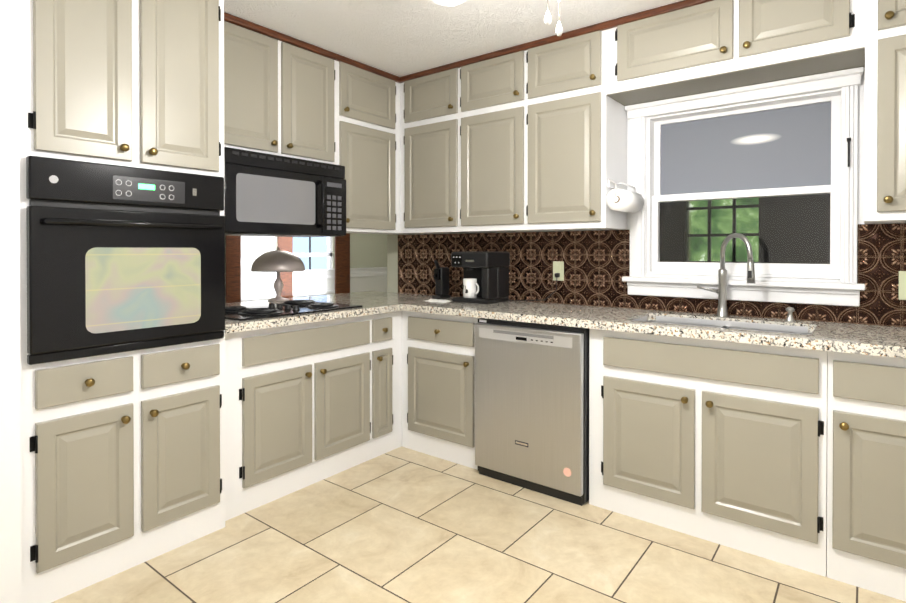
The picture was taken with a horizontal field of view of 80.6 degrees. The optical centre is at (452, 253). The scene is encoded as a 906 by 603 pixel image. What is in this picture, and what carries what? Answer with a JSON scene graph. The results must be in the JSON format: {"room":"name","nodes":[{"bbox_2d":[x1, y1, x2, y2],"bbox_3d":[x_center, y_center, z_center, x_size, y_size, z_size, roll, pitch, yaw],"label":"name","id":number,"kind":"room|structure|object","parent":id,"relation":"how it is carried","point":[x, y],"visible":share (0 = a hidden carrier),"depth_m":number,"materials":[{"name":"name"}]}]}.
{"room":"kitchen","nodes":[
{"label":"kitchen","id":0,"kind":"room"},
{"bbox_2d":[0,0,21,602],"bbox_3d":[-1.750,0.016,1.950,0.655,2.450,0.115,0,0,38],"label":"wall","id":1,"kind":"structure","parent":0,"point":[10,492],"depth_m":1.77,"materials":[{"name":"white paint"}]},
{"bbox_2d":[275,233,386,268],"bbox_3d":[-2.816,-0.012,6.226,0.140,2.450,6.300,0,0,38],"label":"wall","id":2,"kind":"structure","parent":0,"point":[368,250],"depth_m":8.07,"materials":[{"name":"grey"}]},
{"bbox_2d":[225,233,349,302],"bbox_3d":[-2.075,-0.067,6.987,0.029,1.350,1.890,0,0,38],"label":"door frame","id":3,"kind":"structure","parent":2,"relation":"attached to","point":[233,266],"depth_m":6.86,"materials":[{"name":"brown wood"}]},
{"bbox_2d":[241,236,334,300],"bbox_3d":[-2.156,-0.012,6.999,0.120,1.160,1.484,0,0,38],"label":"window","id":4,"kind":"structure","parent":2,"relation":"in","point":[253,248],"depth_m":6.71,"materials":[{"name":"white paint"}]},
{"bbox_2d":[225,267,386,302],"bbox_3d":[-2.747,0.723,6.178,0.035,0.980,6.300,0,0,38],"label":"wainscoting","id":5,"kind":"structure","parent":2,"relation":"attached to","point":[361,280],"depth_m":7.28,"materials":[{"name":"white paint"}]},
{"bbox_2d":[387,234,397,292],"bbox_3d":[-1.016,0.006,3.534,0.120,2.450,8.640,0,0,38],"label":"wall","id":6,"kind":"structure","parent":0,"point":[392,263],"depth_m":4.23,"materials":[{"name":"grey"}]},
{"bbox_2d":[224,21,283,155],"bbox_3d":[-1.235,-0.871,2.867,0.337,0.684,0.484,0,0,38],"label":"upper cabinet","id":7,"kind":"object","parent":6,"relation":"attached to","point":[281,98],"depth_m":2.83,"materials":[{"name":"white paint"}]},
{"bbox_2d":[224,147,345,236],"bbox_3d":[-1.027,-0.314,3.041,0.459,0.427,0.780,0,0,38],"label":"microwave","id":8,"kind":"object","parent":7,"relation":"attached to","point":[265,194],"visible":0.88,"depth_m":2.88,"materials":[{"name":"black metal"}]},
{"bbox_2d":[284,42,339,164],"bbox_3d":[-0.961,-0.874,3.222,0.337,0.684,0.412,0,0,38],"label":"upper cabinet","id":9,"kind":"object","parent":6,"relation":"attached to","point":[311,80],"depth_m":3.12,"materials":[{"name":"white paint"}]},
{"bbox_2d":[340,62,399,234],"bbox_3d":[-0.682,-0.679,3.585,0.337,1.078,0.503,0,0,38],"label":"upper cabinet","id":10,"kind":"object","parent":6,"relation":"attached to","point":[369,102],"depth_m":3.50,"materials":[{"name":"white paint"}]},
{"bbox_2d":[396,233,412,234],"bbox_3d":[-0.413,-0.681,3.933,0.337,1.078,0.377,0,0,38],"label":"upper cabinet","id":11,"kind":"object","parent":6,"relation":"attached to","point":[396,233],"depth_m":3.85,"materials":[{"name":"white paint"}]},
{"bbox_2d":[224,0,682,76],"bbox_3d":[-0.439,-1.241,3.080,7.740,0.050,8.640,0,0,38],"label":"ceiling","id":12,"kind":"structure","parent":0,"point":[399,38],"depth_m":2.82,"materials":[{"name":"white paint"}]},
{"bbox_2d":[224,12,399,82],"bbox_3d":[-0.820,-1.198,3.132,0.032,0.036,1.415,0,0,38],"label":"trim","id":13,"kind":"structure","parent":12,"relation":"attached to","point":[268,32],"depth_m":3.06,"materials":[{"name":"brown wood"}]},
{"bbox_2d":[432,0,562,35],"bbox_3d":[0.306,-0.908,1.576,1.170,0.594,1.122,0,0,38],"label":"ceiling fan","id":14,"kind":"object","parent":12,"relation":"hanging from","point":[547,20],"visible":1,"depth_m":1.50,"materials":[{"name":"white"}]},
{"bbox_2d":[400,0,713,82],"bbox_3d":[1.231,-1.194,2.478,4.078,0.036,0.032,0,0,38],"label":"trim","id":15,"kind":"structure","parent":12,"relation":"attached to","point":[613,23],"depth_m":2.93,"materials":[{"name":"brown wood"}]},
{"bbox_2d":[51,446,905,602],"bbox_3d":[-0.439,1.259,3.096,7.740,0.050,8.640,0,0,38],"label":"floor","id":16,"kind":"structure","parent":0,"point":[401,524],"depth_m":2.17,"materials":[{"name":"tile"}]},
{"bbox_2d":[19,0,224,602],"bbox_3d":[-1.481,0.015,2.286,0.666,2.449,0.742,0,0,38],"label":"tall cabinet","id":17,"kind":"object","parent":16,"relation":"on","point":[122,461],"visible":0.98,"depth_m":2.05,"materials":[{"name":"white paint"}]},
{"bbox_2d":[26,156,224,364],"bbox_3d":[-1.220,0.023,2.087,0.085,0.715,0.700,0,0,38],"label":"wall oven","id":18,"kind":"object","parent":17,"relation":"in","point":[123,259],"visible":0.98,"depth_m":2.03,"materials":[{"name":"black metal"}]},
{"bbox_2d":[225,314,376,520],"bbox_3d":[-0.998,0.797,2.981,0.587,0.876,0.935,0,0,38],"label":"base cabinet","id":19,"kind":"object","parent":16,"relation":"on","point":[308,404],"depth_m":2.75,"materials":[{"name":"white paint"}]},
{"bbox_2d":[377,311,396,456],"bbox_3d":[-0.659,0.794,3.420,0.587,0.876,0.174,0,0,38],"label":"base cabinet","id":20,"kind":"object","parent":16,"relation":"on","point":[386,322],"depth_m":3.28,"materials":[{"name":"white paint"}]},
{"bbox_2d":[397,311,401,447],"bbox_3d":[-0.402,0.792,3.752,0.587,0.876,0.667,0,0,38],"label":"base cabinet","id":21,"kind":"object","parent":16,"relation":"on","point":[399,313],"depth_m":3.39,"materials":[{"name":"white paint"}]},
{"bbox_2d":[225,295,400,333],"bbox_3d":[-1.041,0.339,3.140,0.925,0.040,1.140,0,0,38],"label":"countertop","id":22,"kind":"structure","parent":21,"relation":"on","point":[370,306],"depth_m":3.00,"materials":[{"name":"stone"}]},
{"bbox_2d":[251,247,304,301],"bbox_3d":[-1.157,0.138,3.541,0.344,0.355,0.344,0,0,38],"label":"mushroom lamp","id":23,"kind":"object","parent":22,"relation":"on","point":[278,260],"visible":1,"depth_m":3.44,"materials":[{"name":"grey metal"}]},
{"bbox_2d":[225,300,362,320],"bbox_3d":[-0.959,0.302,2.980,0.480,0.034,0.780,0,0,38],"label":"cooktop","id":24,"kind":"object","parent":22,"relation":"in","point":[270,310],"visible":0.96,"depth_m":2.88,"materials":[{"name":"black metal"}]},
{"bbox_2d":[402,311,479,469],"bbox_3d":[0.082,0.794,3.429,0.602,0.876,0.587,0,0,38],"label":"base cabinet","id":25,"kind":"object","parent":16,"relation":"on","point":[438,350],"depth_m":3.19,"materials":[{"name":"white paint"}]},
{"bbox_2d":[329,291,905,358],"bbox_3d":[0.999,0.341,2.696,4.697,0.040,0.623,0,0,38],"label":"countertop","id":26,"kind":"structure","parent":25,"relation":"on","point":[883,341],"depth_m":2.51,"materials":[{"name":"stone"}]},
{"bbox_2d":[427,299,450,302],"bbox_3d":[-0.102,0.309,3.501,0.189,0.014,0.115,0,0,38],"label":"cloth","id":27,"kind":"object","parent":26,"relation":"on","point":[436,300],"visible":1,"depth_m":3.47,"materials":[{"name":"white fabric"}]},
{"bbox_2d":[432,260,450,298],"bbox_3d":[-0.090,0.179,3.704,0.080,0.270,0.150,0,0,38],"label":"can opener","id":28,"kind":"object","parent":26,"relation":"on","point":[441,276],"visible":1,"depth_m":3.69,"materials":[{"name":"black plastic"}]},
{"bbox_2d":[451,252,509,303],"bbox_3d":[0.180,0.153,3.476,0.285,0.325,0.271,0,0,38],"label":"coffee maker","id":29,"kind":"object","parent":26,"relation":"on","point":[489,271],"visible":0.96,"depth_m":3.39,"materials":[{"name":"black plastic"}]},
{"bbox_2d":[463,278,478,297],"bbox_3d":[0.124,0.227,3.436,0.126,0.122,0.090,0,0,38],"label":"mug","id":30,"kind":"object","parent":29,"relation":"on","point":[470,287],"visible":1,"depth_m":3.41,"materials":[{"name":"white ceramic"}]},
{"bbox_2d":[631,316,811,334],"bbox_3d":[1.237,0.442,2.495,0.770,0.212,0.395,0,0,38],"label":"sink","id":31,"kind":"object","parent":26,"relation":"in","point":[803,330],"visible":0.08,"depth_m":2.62,"materials":[{"name":"silver metal"}]},
{"bbox_2d":[697,233,755,317],"bbox_3d":[1.346,0.111,2.637,0.279,0.421,0.163,0,0,38],"label":"faucet","id":32,"kind":"object","parent":26,"relation":"on","point":[721,292],"visible":1,"depth_m":2.67,"materials":[{"name":"silver metal"}]},
{"bbox_2d":[785,307,794,321],"bbox_3d":[1.581,0.289,2.506,0.042,0.067,0.066,0,0,38],"label":"soap dispenser","id":33,"kind":"object","parent":26,"relation":"on","point":[789,310],"visible":1,"depth_m":2.50,"materials":[{"name":"silver metal"}]},
{"bbox_2d":[475,318,588,505],"bbox_3d":[0.558,0.801,3.017,0.638,0.866,0.622,0,0,38],"label":"dishwasher","id":34,"kind":"object","parent":16,"relation":"on","point":[531,406],"visible":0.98,"depth_m":2.74,"materials":[{"name":"silver metal"}]},
{"bbox_2d":[814,350,905,601],"bbox_3d":[1.920,0.804,2.009,0.860,0.876,0.587,0,0,38],"label":"base cabinet","id":35,"kind":"object","parent":16,"relation":"on","point":[860,399],"depth_m":1.97,"materials":[{"name":"white paint"}]},
{"bbox_2d":[411,68,893,327],"bbox_3d":[1.409,0.010,2.861,4.540,2.450,0.140,0,0,38],"label":"wall","id":36,"kind":"structure","parent":0,"point":[861,139],"depth_m":2.57,"materials":[{"name":"white paint"}]},
{"bbox_2d":[400,68,467,233],"bbox_3d":[-0.070,-0.680,3.695,0.524,1.078,0.337,0,0,38],"label":"upper cabinet","id":37,"kind":"object","parent":36,"relation":"attached to","point":[429,104],"depth_m":3.55,"materials":[{"name":"white paint"}]},
{"bbox_2d":[460,50,527,232],"bbox_3d":[0.329,-0.678,3.386,0.486,1.078,0.337,0,0,38],"label":"upper cabinet","id":38,"kind":"object","parent":36,"relation":"attached to","point":[494,91],"depth_m":3.24,"materials":[{"name":"white paint"}]},
{"bbox_2d":[524,29,626,231],"bbox_3d":[0.711,-0.676,3.091,0.479,1.078,0.337,0,0,38],"label":"upper cabinet","id":39,"kind":"object","parent":36,"relation":"attached to","point":[534,139],"depth_m":2.95,"materials":[{"name":"white paint"}]},
{"bbox_2d":[606,179,643,212],"bbox_3d":[0.912,-0.309,2.861,0.120,0.172,0.354,0,0,38],"label":"paper towel holder","id":40,"kind":"object","parent":39,"relation":"attached to","point":[619,197],"visible":1,"depth_m":2.80,"materials":[{"name":"white"}]},
{"bbox_2d":[398,223,905,326],"bbox_3d":[1.307,0.094,2.846,4.394,0.454,0.005,0,0,38],"label":"backsplash panel","id":41,"kind":"object","parent":36,"relation":"attached to","point":[596,266],"visible":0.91,"depth_m":3.18,"materials":[{"name":"tile"}]},
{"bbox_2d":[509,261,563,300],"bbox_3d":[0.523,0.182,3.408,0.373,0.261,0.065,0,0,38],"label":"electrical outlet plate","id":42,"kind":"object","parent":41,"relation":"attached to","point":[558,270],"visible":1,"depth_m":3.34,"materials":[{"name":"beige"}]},
{"bbox_2d":[898,271,905,299],"bbox_3d":[1.982,0.141,2.313,0.080,0.125,0.012,0,0,38],"label":"switch plate","id":43,"kind":"object","parent":41,"relation":"attached to","point":[902,285],"visible":1,"depth_m":2.33,"materials":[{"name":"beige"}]},
{"bbox_2d":[608,0,747,107],"bbox_3d":[1.145,-1.026,2.754,0.618,0.373,0.337,0,0,38],"label":"upper cabinet","id":44,"kind":"object","parent":36,"relation":"attached to","point":[692,50],"depth_m":2.62,"materials":[{"name":"white paint"}]},
{"bbox_2d":[622,67,864,306],"bbox_3d":[1.457,-0.296,2.783,1.100,1.072,0.198,0,0,38],"label":"window","id":45,"kind":"structure","parent":36,"relation":"in","point":[802,144],"depth_m":2.73,"materials":[{"name":"white paint"}]},
{"bbox_2d":[740,0,867,85],"bbox_3d":[1.575,-1.024,2.422,0.467,0.373,0.337,0,0,38],"label":"upper cabinet","id":46,"kind":"object","parent":36,"relation":"attached to","point":[780,39],"depth_m":2.31,"materials":[{"name":"white paint"}]},
{"bbox_2d":[860,0,905,223],"bbox_3d":[1.966,-0.669,2.122,0.521,1.078,0.337,0,0,38],"label":"upper cabinet","id":47,"kind":"object","parent":36,"relation":"attached to","point":[883,61],"depth_m":2.11,"materials":[{"name":"white paint"}]},
{"bbox_2d":[660,194,829,263],"bbox_3d":[1.454,0.010,2.921,4.540,2.450,0.010,0,0,38],"label":"wall","id":48,"kind":"structure","parent":0,"point":[672,228],"depth_m":2.72,"materials":[{"name":"black"}]},
{"bbox_2d":[685,197,759,262],"bbox_3d":[2.335,-0.276,4.639,0.614,0.744,0.030,0,0,38],"label":"window","id":49,"kind":"structure","parent":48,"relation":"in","point":[733,207],"depth_m":4.66,"materials":[{"name":"black"}]},
{"label":"outside","id":50,"kind":"structure","parent":0,"visible":0},
{"bbox_2d":[293,237,326,269],"bbox_3d":[-2.358,-0.096,7.578,0.010,2.200,3.000,0,0,38],"label":"sky","id":51,"kind":"structure","parent":50,"point":[301,244],"depth_m":7.94,"materials":[{"name":"white"}]},
{"bbox_2d":[688,198,758,261],"bbox_3d":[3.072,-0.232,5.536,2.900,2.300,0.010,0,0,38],"label":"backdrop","id":52,"kind":"structure","parent":50,"point":[745,226],"depth_m":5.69,"materials":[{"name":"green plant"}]}
]}

